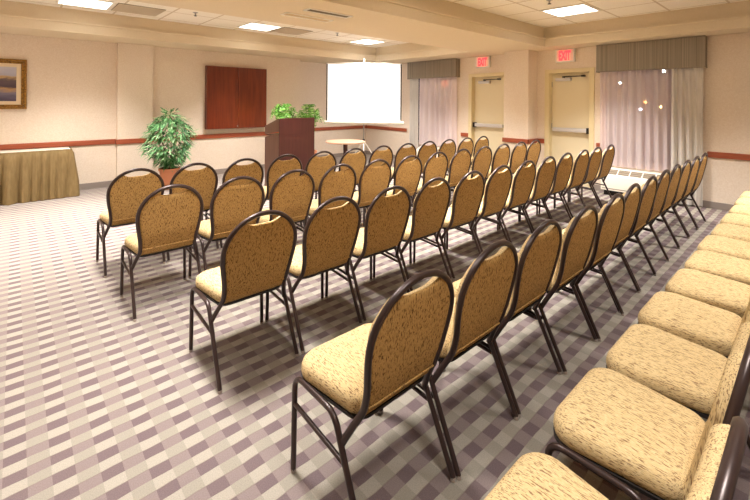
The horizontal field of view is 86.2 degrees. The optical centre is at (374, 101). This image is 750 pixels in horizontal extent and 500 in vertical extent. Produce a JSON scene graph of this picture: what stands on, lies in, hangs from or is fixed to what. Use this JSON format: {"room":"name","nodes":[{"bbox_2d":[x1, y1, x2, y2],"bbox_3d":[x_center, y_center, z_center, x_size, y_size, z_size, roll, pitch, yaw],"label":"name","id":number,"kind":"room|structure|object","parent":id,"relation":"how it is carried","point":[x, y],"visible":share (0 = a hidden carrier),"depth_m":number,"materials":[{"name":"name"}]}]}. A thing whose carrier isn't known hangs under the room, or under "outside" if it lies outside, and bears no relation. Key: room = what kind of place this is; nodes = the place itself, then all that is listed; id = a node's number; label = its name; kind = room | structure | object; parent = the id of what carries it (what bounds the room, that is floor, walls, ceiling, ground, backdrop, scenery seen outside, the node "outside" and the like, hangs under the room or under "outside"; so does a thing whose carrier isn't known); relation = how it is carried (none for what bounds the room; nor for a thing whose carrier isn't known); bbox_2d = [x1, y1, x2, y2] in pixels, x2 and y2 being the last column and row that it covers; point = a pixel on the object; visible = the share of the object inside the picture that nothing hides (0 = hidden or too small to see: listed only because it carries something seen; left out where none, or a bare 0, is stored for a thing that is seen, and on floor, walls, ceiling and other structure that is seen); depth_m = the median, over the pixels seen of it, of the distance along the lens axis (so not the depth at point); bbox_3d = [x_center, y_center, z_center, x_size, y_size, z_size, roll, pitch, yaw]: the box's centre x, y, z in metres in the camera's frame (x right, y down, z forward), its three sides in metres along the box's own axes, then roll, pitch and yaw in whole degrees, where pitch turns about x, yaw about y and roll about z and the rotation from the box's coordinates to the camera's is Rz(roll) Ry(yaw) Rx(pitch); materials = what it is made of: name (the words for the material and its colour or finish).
{"room":"assembly chamber","nodes":[
{"label":"assembly chamber","id":0,"kind":"room"},
{"bbox_2d":[116,42,152,176],"bbox_3d":[-4.400,0.058,7.336,0.560,2.920,0.130,0,0,-42],"label":"pillar","id":1,"kind":"structure","parent":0,"point":[134,62],"depth_m":7.26,"materials":[{"name":"beige paint"}]},
{"bbox_2d":[0,33,299,183],"bbox_3d":[-5.144,0.052,7.176,8.360,2.920,0.630,0,0,-42],"label":"wall","id":2,"kind":"structure","parent":0,"point":[71,83],"depth_m":7.08,"materials":[{"name":"beige paint"}]},
{"bbox_2d":[0,58,26,108],"bbox_3d":[-5.956,-0.271,5.989,1.132,0.782,0.045,0,0,-42],"label":"framed painting","id":3,"kind":"object","parent":2,"relation":"attached to","point":[13,72],"visible":1,"depth_m":6.26,"materials":[{"name":"gold metal"}]},
{"bbox_2d":[0,139,114,149],"bbox_3d":[-6.343,0.708,5.663,4.560,0.088,0.022,0,0,-42],"label":"trim","id":4,"kind":"structure","parent":2,"relation":"attached to","point":[105,141],"depth_m":6.61,"materials":[{"name":"brown wood"}]},
{"bbox_2d":[154,132,278,141],"bbox_3d":[-3.029,0.732,8.647,3.240,0.088,0.022,0,0,-42],"label":"trim","id":5,"kind":"structure","parent":2,"relation":"attached to","point":[228,135],"depth_m":8.54,"materials":[{"name":"brown wood"}]},
{"bbox_2d":[79,150,365,189],"bbox_3d":[-4.038,1.471,7.849,0.491,0.100,10.910,0,0,45],"label":"baseboard","id":6,"kind":"structure","parent":2,"relation":"attached to","point":[218,171],"depth_m":7.09,"materials":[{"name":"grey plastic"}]},
{"bbox_2d":[205,65,266,128],"bbox_3d":[-2.961,-0.074,8.616,1.310,1.305,0.151,0,0,-42],"label":"upper cabinet","id":7,"kind":"object","parent":2,"relation":"attached to","point":[235,97],"visible":0.93,"depth_m":8.53,"materials":[{"name":"brown wood"}]},
{"bbox_2d":[300,61,365,154],"bbox_3d":[-1.181,0.081,11.069,2.740,2.920,0.150,0,0,-42],"label":"wall","id":8,"kind":"structure","parent":0,"point":[312,75],"depth_m":10.73,"materials":[{"name":"beige paint"}]},
{"bbox_2d":[0,154,749,499],"bbox_3d":[-0.695,1.605,4.121,11.300,0.120,11.240,0,0,-42],"label":"floor","id":9,"kind":"structure","parent":0,"point":[97,403],"depth_m":2.27,"materials":[{"name":"carpet"}]},
{"bbox_2d":[0,146,79,204],"bbox_3d":[-5.692,1.127,5.831,2.232,0.748,0.568,0,0,-42],"label":"table skirt","id":10,"kind":"object","parent":9,"relation":"on","point":[29,176],"visible":1,"depth_m":6.08,"materials":[{"name":"beige fabric"}]},
{"bbox_2d":[96,168,165,277],"bbox_3d":[-2.311,1.068,3.799,0.491,0.931,0.525,0,0,-42],"label":"banquet chair","id":11,"kind":"object","parent":9,"relation":"on","point":[125,194],"visible":0.66,"depth_m":3.62,"materials":[{"name":"beige fabric"}]},
{"bbox_2d":[120,184,203,321],"bbox_3d":[-1.648,1.072,3.119,0.491,0.931,0.525,0,0,-42],"label":"banquet chair","id":12,"kind":"object","parent":9,"relation":"on","point":[170,222],"visible":1,"depth_m":2.97,"materials":[{"name":"beige fabric"}]},
{"bbox_2d":[137,107,197,189],"bbox_3d":[-3.625,0.812,7.012,1.008,1.422,0.980,0,0,-7],"label":"potted plant","id":13,"kind":"object","parent":9,"relation":"on","point":[167,168],"visible":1,"depth_m":6.85,"materials":[{"name":"green plant"}]},
{"bbox_2d":[166,163,218,262],"bbox_3d":[-1.937,1.070,4.140,0.491,0.931,0.525,0,0,-42],"label":"banquet chair","id":14,"kind":"object","parent":9,"relation":"on","point":[205,180],"visible":0.41,"depth_m":4.01,"materials":[{"name":"brown fabric"}]},
{"bbox_2d":[188,176,264,277],"bbox_3d":[-1.267,1.075,3.457,0.491,0.931,0.525,0,0,-42],"label":"banquet chair","id":15,"kind":"object","parent":9,"relation":"on","point":[230,205],"visible":0.73,"depth_m":3.29,"materials":[{"name":"beige fabric"}]},
{"bbox_2d":[205,158,263,249],"bbox_3d":[-1.557,1.073,4.474,0.491,0.931,0.525,0,0,-42],"label":"banquet chair","id":16,"kind":"object","parent":9,"relation":"on","point":[255,170],"visible":0.35,"depth_m":4.30,"materials":[{"name":"brown fabric"}]},
{"bbox_2d":[189,210,298,393],"bbox_3d":[-0.789,1.079,2.436,0.491,0.931,0.525,0,0,-42],"label":"banquet chair","id":17,"kind":"object","parent":9,"relation":"on","point":[255,260],"visible":1,"depth_m":2.29,"materials":[{"name":"brown fabric"}]},
{"bbox_2d":[263,154,302,229],"bbox_3d":[-1.190,1.076,4.823,0.491,0.931,0.525,0,0,-42],"label":"banquet chair","id":18,"kind":"object","parent":9,"relation":"on","point":[277,168],"visible":0.38,"depth_m":4.61,"materials":[{"name":"beige fabric"}]},
{"bbox_2d":[259,169,314,231],"bbox_3d":[-0.886,1.078,3.797,0.491,0.931,0.525,0,0,-42],"label":"banquet chair","id":19,"kind":"object","parent":9,"relation":"on","point":[293,196],"visible":0.67,"depth_m":3.65,"materials":[{"name":"brown fabric"}]},
{"bbox_2d":[265,118,314,185],"bbox_3d":[-1.523,0.914,7.153,0.700,1.250,0.520,0,0,-42],"label":"lectern","id":20,"kind":"object","parent":9,"relation":"on","point":[295,136],"visible":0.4,"depth_m":6.96,"materials":[{"name":"brown wood"}]},
{"bbox_2d":[270,103,299,119],"bbox_3d":[-1.855,0.791,8.319,0.592,1.490,0.653,0,0,31],"label":"potted fern","id":21,"kind":"object","parent":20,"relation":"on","point":[278,112],"visible":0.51,"depth_m":8.21,"materials":[{"name":"green plant"}]},
{"bbox_2d":[297,104,324,153],"bbox_3d":[-1.526,0.800,9.136,0.658,1.478,0.649,0,0,-35],"label":"potted fern","id":22,"kind":"object","parent":9,"relation":"on","point":[315,113],"visible":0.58,"depth_m":9.11,"materials":[{"name":"green plant"}]},
{"bbox_2d":[265,196,362,353],"bbox_3d":[-0.413,1.081,2.780,0.491,0.931,0.525,0,0,-42],"label":"banquet chair","id":23,"kind":"object","parent":9,"relation":"on","point":[330,235],"visible":0.91,"depth_m":2.62,"materials":[{"name":"brown fabric"}]},
{"bbox_2d":[303,151,336,224],"bbox_3d":[-0.812,1.079,5.160,0.491,0.931,0.525,0,0,-42],"label":"banquet chair","id":24,"kind":"object","parent":9,"relation":"on","point":[317,167],"visible":0.41,"depth_m":4.99,"materials":[{"name":"beige fabric"}]},
{"bbox_2d":[295,164,356,228],"bbox_3d":[-0.507,1.081,4.138,0.491,0.931,0.525,0,0,-42],"label":"banquet chair","id":25,"kind":"object","parent":9,"relation":"on","point":[332,184],"visible":0.58,"depth_m":3.98,"materials":[{"name":"brown fabric"}]},
{"bbox_2d":[326,139,364,154],"bbox_3d":[-0.598,1.173,8.082,0.800,0.735,0.800,0,0,-42],"label":"round table","id":26,"kind":"object","parent":9,"relation":"on","point":[345,142],"visible":0.7,"depth_m":8.02,"materials":[{"name":"brown wood"}]},
{"bbox_2d":[338,148,366,212],"bbox_3d":[-0.434,1.081,5.496,0.491,0.931,0.525,0,0,-42],"label":"banquet chair","id":27,"kind":"object","parent":9,"relation":"on","point":[357,161],"visible":0.43,"depth_m":5.36,"materials":[{"name":"beige fabric"}]},
{"bbox_2d":[324,59,403,152],"bbox_3d":[-0.261,0.281,9.222,1.850,2.527,0.667,0,0,0],"label":"projection screen","id":28,"kind":"object","parent":9,"relation":"on","point":[363,93],"visible":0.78,"depth_m":9.32,"materials":[{"name":"white fabric"}]},
{"bbox_2d":[325,185,410,322],"bbox_3d":[-0.037,1.084,3.123,0.491,0.931,0.525,0,0,-42],"label":"banquet chair","id":29,"kind":"object","parent":9,"relation":"on","point":[387,217],"visible":0.93,"depth_m":2.96,"materials":[{"name":"beige fabric"}]},
{"bbox_2d":[353,159,391,226],"bbox_3d":[-0.133,1.083,4.485,0.491,0.931,0.525,0,0,-42],"label":"banquet chair","id":30,"kind":"object","parent":9,"relation":"on","point":[373,180],"visible":0.62,"depth_m":4.32,"materials":[{"name":"beige fabric"}]},
{"bbox_2d":[290,269,455,499],"bbox_3d":[0.003,1.085,1.644,0.491,0.931,0.525,0,0,-42],"label":"banquet chair","id":31,"kind":"object","parent":9,"relation":"on","point":[362,370],"visible":1,"depth_m":1.51,"materials":[{"name":"brown fabric"}]},
{"bbox_2d":[355,145,392,190],"bbox_3d":[-0.054,1.084,5.830,0.491,0.931,0.525,0,0,-42],"label":"banquet chair","id":32,"kind":"object","parent":9,"relation":"on","point":[387,154],"visible":0.4,"depth_m":5.66,"materials":[{"name":"beige fabric"}]},
{"bbox_2d":[367,155,421,209],"bbox_3d":[0.250,1.086,4.822,0.491,0.931,0.525,0,0,-42],"label":"banquet chair","id":33,"kind":"object","parent":9,"relation":"on","point":[407,175],"visible":0.63,"depth_m":4.67,"materials":[{"name":"beige fabric"}]},
{"bbox_2d":[390,143,416,181],"bbox_3d":[0.321,1.087,6.169,0.491,0.931,0.525,0,0,-42],"label":"banquet chair","id":34,"kind":"object","parent":9,"relation":"on","point":[402,152],"visible":0.41,"depth_m":5.96,"materials":[{"name":"beige fabric"}]},
{"bbox_2d":[373,177,451,290],"bbox_3d":[0.336,1.087,3.470,0.491,0.931,0.525,0,0,-42],"label":"banquet chair","id":35,"kind":"object","parent":9,"relation":"on","point":[431,204],"visible":0.89,"depth_m":3.32,"materials":[{"name":"beige fabric"}]},
{"bbox_2d":[415,141,436,196],"bbox_3d":[0.691,1.089,6.515,0.491,0.931,0.525,0,0,-42],"label":"banquet chair","id":36,"kind":"object","parent":9,"relation":"on","point":[424,152],"visible":0.3,"depth_m":6.33,"materials":[{"name":"beige fabric"}]},
{"bbox_2d":[411,151,447,204],"bbox_3d":[0.625,1.089,5.167,0.491,0.931,0.525,0,0,-42],"label":"banquet chair","id":37,"kind":"object","parent":9,"relation":"on","point":[438,166],"visible":0.51,"depth_m":5.00,"materials":[{"name":"beige fabric"}]},
{"bbox_2d":[421,139,455,189],"bbox_3d":[1.067,1.092,6.853,0.491,0.931,0.525,0,0,-42],"label":"banquet chair","id":38,"kind":"object","parent":9,"relation":"on","point":[449,149],"visible":0.41,"depth_m":6.71,"materials":[{"name":"beige fabric"}]},
{"bbox_2d":[379,240,518,480],"bbox_3d":[0.375,1.087,1.965,0.491,0.931,0.525,0,0,-42],"label":"banquet chair","id":39,"kind":"object","parent":9,"relation":"on","point":[481,302],"visible":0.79,"depth_m":1.78,"materials":[{"name":"brown fabric"}]},
{"bbox_2d":[413,170,484,279],"bbox_3d":[0.720,1.090,3.803,0.491,0.931,0.525,0,0,-42],"label":"banquet chair","id":40,"kind":"object","parent":9,"relation":"on","point":[468,194],"visible":0.83,"depth_m":3.64,"materials":[{"name":"beige fabric"}]},
{"bbox_2d":[445,148,471,191],"bbox_3d":[1.004,1.092,5.508,0.491,0.931,0.525,0,0,-42],"label":"banquet chair","id":41,"kind":"object","parent":9,"relation":"on","point":[460,164],"visible":0.52,"depth_m":5.34,"materials":[{"name":"beige fabric"}]},
{"bbox_2d":[446,137,473,187],"bbox_3d":[1.448,1.095,7.186,0.491,0.931,0.525,0,0,-42],"label":"banquet chair","id":42,"kind":"object","parent":9,"relation":"on","point":[469,145],"visible":0.32,"depth_m":7.01,"materials":[{"name":"beige fabric"}]},
{"bbox_2d":[451,146,491,190],"bbox_3d":[1.387,1.095,5.845,0.491,0.931,0.525,0,0,-42],"label":"banquet chair","id":43,"kind":"object","parent":9,"relation":"on","point":[482,160],"visible":0.5,"depth_m":5.68,"materials":[{"name":"beige fabric"}]},
{"bbox_2d":[446,165,511,252],"bbox_3d":[1.096,1.092,4.146,0.491,0.931,0.525,0,0,-42],"label":"banquet chair","id":44,"kind":"object","parent":9,"relation":"on","point":[498,184],"visible":0.8,"depth_m":3.98,"materials":[{"name":"brown fabric"}]},
{"bbox_2d":[470,136,488,167],"bbox_3d":[1.820,1.098,7.530,0.491,0.931,0.525,0,0,-42],"label":"banquet chair","id":45,"kind":"object","parent":9,"relation":"on","point":[479,143],"visible":0.39,"depth_m":7.31,"materials":[{"name":"brown fabric"}]},
{"bbox_2d":[469,143,509,184],"bbox_3d":[1.765,1.097,6.187,0.491,0.931,0.525,0,0,-42],"label":"banquet chair","id":46,"kind":"object","parent":9,"relation":"on","point":[500,157],"visible":0.41,"depth_m":6.00,"materials":[{"name":"beige fabric"}]},
{"bbox_2d":[475,160,535,243],"bbox_3d":[1.477,1.095,4.484,0.491,0.931,0.525,0,0,-42],"label":"banquet chair","id":47,"kind":"object","parent":9,"relation":"on","point":[523,180],"visible":0.79,"depth_m":4.32,"materials":[{"name":"brown fabric"}]},
{"bbox_2d":[485,141,526,181],"bbox_3d":[2.149,1.100,6.523,0.491,0.931,0.525,0,0,-42],"label":"banquet chair","id":48,"kind":"object","parent":9,"relation":"on","point":[518,154],"visible":0.56,"depth_m":6.35,"materials":[{"name":"beige fabric"}]},
{"bbox_2d":[453,219,561,417],"bbox_3d":[0.741,1.090,2.294,0.491,0.931,0.525,0,0,-42],"label":"banquet chair","id":49,"kind":"object","parent":9,"relation":"on","point":[538,256],"visible":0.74,"depth_m":2.11,"materials":[{"name":"brown fabric"}]},
{"bbox_2d":[508,139,540,166],"bbox_3d":[2.521,1.103,6.872,0.491,0.931,0.525,0,0,-42],"label":"banquet chair","id":50,"kind":"object","parent":9,"relation":"on","point":[533,150],"visible":0.42,"depth_m":6.70,"materials":[{"name":"brown fabric"}]},
{"bbox_2d":[499,156,556,231],"bbox_3d":[1.856,1.098,4.824,0.491,0.931,0.525,0,0,-42],"label":"banquet chair","id":51,"kind":"object","parent":9,"relation":"on","point":[546,171],"visible":0.77,"depth_m":4.66,"materials":[{"name":"beige fabric"}]},
{"bbox_2d":[520,152,572,221],"bbox_3d":[2.228,1.101,5.172,0.491,0.931,0.525,0,0,-42],"label":"banquet chair","id":52,"kind":"object","parent":9,"relation":"on","point":[564,167],"visible":0.71,"depth_m":5.02,"materials":[{"name":"beige fabric"}]},
{"bbox_2d":[517,204,597,374],"bbox_3d":[1.119,1.093,2.609,0.491,0.931,0.525,0,0,-42],"label":"banquet chair","id":53,"kind":"object","parent":9,"relation":"on","point":[578,237],"visible":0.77,"depth_m":2.41,"materials":[{"name":"brown fabric"}]},
{"bbox_2d":[538,149,589,217],"bbox_3d":[2.615,1.103,5.502,0.491,0.931,0.525,0,0,-42],"label":"banquet chair","id":54,"kind":"object","parent":9,"relation":"on","point":[581,162],"visible":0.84,"depth_m":5.33,"materials":[{"name":"beige fabric"}]},
{"bbox_2d":[529,193,624,340],"bbox_3d":[1.492,1.095,2.930,0.491,0.931,0.525,0,0,-42],"label":"banquet chair","id":55,"kind":"object","parent":9,"relation":"on","point":[610,217],"visible":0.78,"depth_m":2.73,"materials":[{"name":"beige fabric"}]},
{"bbox_2d":[555,147,601,208],"bbox_3d":[2.986,1.106,5.851,0.491,0.931,0.525,0,0,-42],"label":"banquet chair","id":56,"kind":"object","parent":9,"relation":"on","point":[595,157],"visible":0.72,"depth_m":5.72,"materials":[{"name":"beige fabric"}]},
{"bbox_2d":[569,144,614,206],"bbox_3d":[3.369,1.109,6.186,0.491,0.931,0.525,0,0,-42],"label":"banquet chair","id":57,"kind":"object","parent":9,"relation":"on","point":[608,155],"visible":0.73,"depth_m":6.02,"materials":[{"name":"beige fabric"}]},
{"bbox_2d":[562,183,640,312],"bbox_3d":[1.839,1.098,3.279,0.491,0.931,0.525,0,0,-42],"label":"banquet chair","id":58,"kind":"object","parent":9,"relation":"on","point":[632,197],"visible":0.48,"depth_m":3.16,"materials":[{"name":"beige fabric"}]},
{"bbox_2d":[484,416,748,499],"bbox_3d":[0.505,1.088,0.933,0.491,0.931,0.525,0,0,-42],"label":"banquet chair","id":59,"kind":"object","parent":9,"relation":"on","point":[535,475],"visible":1,"depth_m":1.07,"materials":[{"name":"beige fabric"}]},
{"bbox_2d":[598,176,657,291],"bbox_3d":[2.204,1.101,3.609,0.491,0.931,0.525,0,0,-42],"label":"banquet chair","id":60,"kind":"object","parent":9,"relation":"on","point":[649,189],"visible":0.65,"depth_m":3.45,"materials":[{"name":"beige fabric"}]},
{"bbox_2d":[544,322,749,499],"bbox_3d":[0.926,1.091,1.329,0.491,0.931,0.525,0,0,-42],"label":"banquet chair","id":61,"kind":"object","parent":9,"relation":"on","point":[630,435],"visible":0.76,"depth_m":1.27,"materials":[{"name":"beige fabric"}]},
{"bbox_2d":[629,169,670,271],"bbox_3d":[2.564,1.103,3.943,0.491,0.931,0.525,0,0,-42],"label":"banquet chair","id":62,"kind":"object","parent":9,"relation":"on","point":[663,179],"visible":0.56,"depth_m":3.82,"materials":[{"name":"brown fabric"}]},
{"bbox_2d":[644,164,681,248],"bbox_3d":[2.925,1.106,4.277,0.491,0.931,0.525,0,0,-42],"label":"banquet chair","id":63,"kind":"object","parent":9,"relation":"on","point":[676,172],"visible":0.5,"depth_m":4.16,"materials":[{"name":"brown fabric"}]},
{"bbox_2d":[657,159,690,245],"bbox_3d":[3.289,1.108,4.608,0.491,0.931,0.525,0,0,-42],"label":"banquet chair","id":64,"kind":"object","parent":9,"relation":"on","point":[686,167],"visible":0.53,"depth_m":4.48,"materials":[{"name":"brown fabric"}]},
{"bbox_2d":[606,308,749,448],"bbox_3d":[1.298,1.094,1.653,0.491,0.931,0.525,0,0,-42],"label":"banquet chair","id":65,"kind":"object","parent":9,"relation":"on","point":[685,372],"visible":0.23,"depth_m":1.63,"materials":[{"name":"beige fabric"}]},
{"bbox_2d":[668,156,699,237],"bbox_3d":[3.655,1.111,4.936,0.491,0.931,0.525,0,0,-42],"label":"banquet chair","id":66,"kind":"object","parent":9,"relation":"on","point":[695,163],"visible":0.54,"depth_m":4.80,"materials":[{"name":"brown fabric"}]},
{"bbox_2d":[638,291,749,449],"bbox_3d":[1.656,1.097,1.990,0.491,0.931,0.525,0,0,-42],"label":"banquet chair","id":67,"kind":"object","parent":9,"relation":"on","point":[708,326],"visible":0.44,"depth_m":1.97,"materials":[{"name":"beige fabric"}]},
{"bbox_2d":[680,152,707,227],"bbox_3d":[4.021,1.114,5.265,0.491,0.931,0.525,0,0,-42],"label":"banquet chair","id":68,"kind":"object","parent":9,"relation":"on","point":[703,160],"visible":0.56,"depth_m":5.13,"materials":[{"name":"beige fabric"}]},
{"bbox_2d":[665,268,749,317],"bbox_3d":[2.031,1.099,2.311,0.491,0.931,0.525,0,0,-42],"label":"banquet chair","id":69,"kind":"object","parent":9,"relation":"on","point":[730,295],"visible":0.57,"depth_m":2.29,"materials":[{"name":"beige fabric"}]},
{"bbox_2d":[684,250,749,284],"bbox_3d":[2.398,1.102,2.638,0.491,0.931,0.525,0,0,-42],"label":"banquet chair","id":70,"kind":"object","parent":9,"relation":"on","point":[722,265],"visible":0.5,"depth_m":2.64,"materials":[{"name":"beige fabric"}]},
{"bbox_2d":[697,235,749,260],"bbox_3d":[2.757,1.105,2.975,0.491,0.931,0.525,0,0,-42],"label":"banquet chair","id":71,"kind":"object","parent":9,"relation":"on","point":[715,243],"visible":0.46,"depth_m":2.99,"materials":[{"name":"beige fabric"}]},
{"bbox_2d":[711,223,749,241],"bbox_3d":[3.130,1.107,3.297,0.491,0.931,0.525,0,0,-42],"label":"banquet chair","id":72,"kind":"object","parent":9,"relation":"on","point":[733,231],"visible":0.47,"depth_m":3.33,"materials":[{"name":"beige fabric"}]},
{"bbox_2d":[720,213,749,226],"bbox_3d":[3.494,1.110,3.629,0.491,0.931,0.525,0,0,-42],"label":"banquet chair","id":73,"kind":"object","parent":9,"relation":"on","point":[730,218],"visible":0.43,"depth_m":3.67,"materials":[{"name":"beige fabric"}]},
{"bbox_2d":[728,205,749,215],"bbox_3d":[3.861,1.113,3.957,0.491,0.931,0.525,0,0,-42],"label":"banquet chair","id":74,"kind":"object","parent":9,"relation":"on","point":[738,209],"visible":0.41,"depth_m":4.01,"materials":[{"name":"beige fabric"}]},
{"bbox_3d":[-5.744,1.137,5.876,2.000,0.742,0.430,0,0,-42],"label":"buffet table","id":75,"kind":"object","parent":9,"relation":"on","visible":0},
{"bbox_2d":[0,147,69,152],"bbox_3d":[-5.742,0.763,5.876,2.010,0.006,0.440,0,0,-42],"label":"tablecloth","id":76,"kind":"object","parent":75,"relation":"on","point":[57,148],"visible":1,"depth_m":6.32,"materials":[{"name":"beige fabric"}]},
{"bbox_2d":[0,0,749,63],"bbox_3d":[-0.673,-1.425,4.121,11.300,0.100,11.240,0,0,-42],"label":"ceiling","id":77,"kind":"structure","parent":0,"point":[527,11],"depth_m":6.14,"materials":[{"name":"paint"}]},
{"bbox_2d":[56,0,114,9],"bbox_3d":[-4.104,-1.394,5.675,0.620,0.012,0.620,0,0,-42],"label":"recessed light","id":78,"kind":"object","parent":77,"relation":"in","point":[96,4],"visible":1,"depth_m":5.70,"materials":[{"name":"white plastic"}]},
{"bbox_2d":[111,3,165,15],"bbox_3d":[-3.614,-1.388,6.116,0.620,0.015,0.620,0,0,-42],"label":"ceiling vent","id":79,"kind":"object","parent":77,"relation":"in","point":[120,7],"visible":1,"depth_m":6.06,"materials":[{"name":"brown"}]},
{"bbox_2d":[111,3,165,10],"bbox_3d":[-3.614,-1.393,6.116,0.620,0.005,0.620,0,0,-42],"label":"grille","id":80,"kind":"object","parent":79,"relation":"attached to","point":[120,6],"depth_m":5.97,"materials":[{"name":"brown"}]},
{"bbox_2d":[0,13,441,55],"bbox_3d":[-2.420,-1.179,6.089,9.140,0.026,2.860,0,0,-42],"label":"crown molding","id":81,"kind":"structure","parent":77,"relation":"attached to","point":[1,14],"depth_m":7.14,"materials":[{"name":"paint"}]},
{"bbox_2d":[237,22,281,30],"bbox_3d":[-2.142,-1.380,7.441,0.620,0.012,0.620,0,0,-42],"label":"recessed light","id":82,"kind":"object","parent":77,"relation":"in","point":[254,26],"visible":1,"depth_m":7.39,"materials":[{"name":"white plastic"}]},
{"bbox_2d":[270,27,311,34],"bbox_3d":[-1.652,-1.374,7.883,0.620,0.015,0.620,0,0,-42],"label":"ceiling vent","id":83,"kind":"object","parent":77,"relation":"in","point":[285,30],"visible":1,"depth_m":7.84,"materials":[{"name":"brown metal"}]},
{"bbox_2d":[280,12,333,22],"bbox_3d":[-0.812,-1.011,4.840,0.660,0.010,0.150,0,0,-42],"label":"ceiling vent","id":84,"kind":"object","parent":77,"relation":"in","point":[285,13],"visible":1,"depth_m":4.82,"materials":[{"name":"white plastic"}]},
{"bbox_2d":[303,8,352,18],"bbox_3d":[-0.531,-1.009,4.602,0.600,0.010,0.140,0,0,-42],"label":"ceiling vent","id":85,"kind":"object","parent":77,"relation":"in","point":[312,10],"visible":1,"depth_m":4.58,"materials":[{"name":"white plastic"}]},
{"bbox_2d":[381,0,749,38],"bbox_3d":[1.032,-1.153,2.503,9.470,0.026,4.350,0,0,-42],"label":"trim","id":86,"kind":"structure","parent":77,"relation":"attached to","point":[389,1],"depth_m":5.79,"materials":[{"name":"paint"}]},
{"bbox_2d":[540,3,600,16],"bbox_3d":[2.898,-1.343,5.938,0.620,0.012,0.620,0,0,-42],"label":"recessed light","id":87,"kind":"object","parent":77,"relation":"in","point":[582,8],"visible":1,"depth_m":5.91,"materials":[{"name":"white plastic"}]},
{"bbox_2d":[504,50,536,175],"bbox_3d":[2.904,0.291,8.010,0.360,2.560,0.515,0,0,-42],"label":"wall pier","id":88,"kind":"object","parent":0,"point":[520,67],"visible":0.64,"depth_m":7.86,"materials":[{"name":"beige paint"}]},
{"bbox_2d":[366,32,749,204],"bbox_3d":[3.440,0.115,7.835,0.200,2.920,10.840,0,0,-42],"label":"wall","id":89,"kind":"structure","parent":0,"point":[726,79],"depth_m":5.94,"materials":[{"name":"beige paint"}]},
{"bbox_2d":[407,58,459,78],"bbox_3d":[1.405,-0.777,9.819,0.178,0.429,1.532,0,0,-42],"label":"curtain valance","id":90,"kind":"object","parent":89,"relation":"attached to","point":[442,68],"visible":0.95,"depth_m":9.66,"materials":[{"name":"fabric"}]},
{"bbox_2d":[409,79,418,148],"bbox_3d":[0.998,0.297,10.247,0.098,2.480,0.291,0,0,-42],"label":"drape","id":91,"kind":"object","parent":90,"relation":"hanging from","point":[414,83],"visible":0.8,"depth_m":10.22,"materials":[{"name":"fabric"}]},
{"bbox_2d":[419,77,456,147],"bbox_3d":[1.520,0.076,9.732,0.124,2.030,1.149,0,0,-42],"label":"sheer curtain","id":92,"kind":"object","parent":90,"relation":"hanging from","point":[438,96],"visible":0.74,"depth_m":9.73,"materials":[{"name":"white fabric"}]},
{"bbox_2d":[476,56,490,67],"bbox_3d":[2.380,-0.865,8.812,0.078,0.245,0.350,0,0,-42],"label":"exit sign","id":93,"kind":"object","parent":89,"relation":"attached to","point":[482,61],"visible":1,"depth_m":8.77,"materials":[{"name":"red plastic"}]},
{"bbox_2d":[468,72,503,169],"bbox_3d":[2.518,0.476,8.811,0.200,2.185,0.970,0,0,-42],"label":"door","id":94,"kind":"structure","parent":89,"relation":"in","point":[486,90],"depth_m":8.86,"materials":[{"name":"beige paint"}]},
{"bbox_2d":[366,151,733,210],"bbox_3d":[3.217,1.524,7.644,0.372,0.100,10.840,0,0,-42],"label":"baseboard","id":95,"kind":"structure","parent":89,"relation":"attached to","point":[709,204],"depth_m":5.94,"materials":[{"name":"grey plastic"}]},
{"bbox_2d":[555,48,575,62],"bbox_3d":[3.565,-0.857,7.497,0.078,0.245,0.350,0,0,-42],"label":"exit sign","id":96,"kind":"object","parent":89,"relation":"attached to","point":[562,55],"visible":1,"depth_m":7.46,"materials":[{"name":"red plastic"}]},
{"bbox_2d":[544,67,594,187],"bbox_3d":[3.671,0.484,7.531,0.200,2.185,0.895,0,0,-42],"label":"door","id":97,"kind":"structure","parent":89,"relation":"in","point":[569,93],"depth_m":7.55,"materials":[{"name":"beige paint"}]},
{"bbox_2d":[601,167,660,194],"bbox_3d":[4.266,1.361,6.528,0.298,0.440,0.980,0,0,-42],"label":"air conditioner","id":98,"kind":"object","parent":89,"relation":"attached to","point":[618,180],"visible":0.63,"depth_m":6.57,"materials":[{"name":"white metal"}]},
{"bbox_2d":[609,169,659,179],"bbox_3d":[4.224,1.190,6.478,0.114,0.072,0.862,0,0,-42],"label":"grille","id":99,"kind":"object","parent":98,"relation":"attached to","point":[616,173],"depth_m":6.52,"materials":[{"name":"beige metal"}]},
{"bbox_2d":[596,35,707,72],"bbox_3d":[4.410,-0.735,6.483,0.178,0.469,1.492,0,0,-42],"label":"curtain valance","id":100,"kind":"object","parent":89,"relation":"attached to","point":[684,52],"visible":1,"depth_m":6.35,"materials":[{"name":"fabric"}]},
{"bbox_2d":[600,69,671,170],"bbox_3d":[4.305,0.096,6.642,0.120,2.030,1.069,0,0,-42],"label":"sheer curtain","id":101,"kind":"object","parent":100,"relation":"hanging from","point":[635,106],"visible":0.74,"depth_m":6.60,"materials":[{"name":"white fabric"}]},
{"bbox_2d":[671,67,702,206],"bbox_3d":[4.735,0.325,6.083,0.103,2.480,0.391,0,0,-42],"label":"drape","id":102,"kind":"object","parent":100,"relation":"hanging from","point":[687,83],"visible":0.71,"depth_m":6.08,"materials":[{"name":"fabric"}]},
{"bbox_2d":[707,151,749,160],"bbox_3d":[5.969,0.798,4.856,0.022,0.088,3.020,0,0,-42],"label":"trim","id":103,"kind":"structure","parent":89,"relation":"attached to","point":[735,156],"depth_m":5.78,"materials":[{"name":"brown wood"}]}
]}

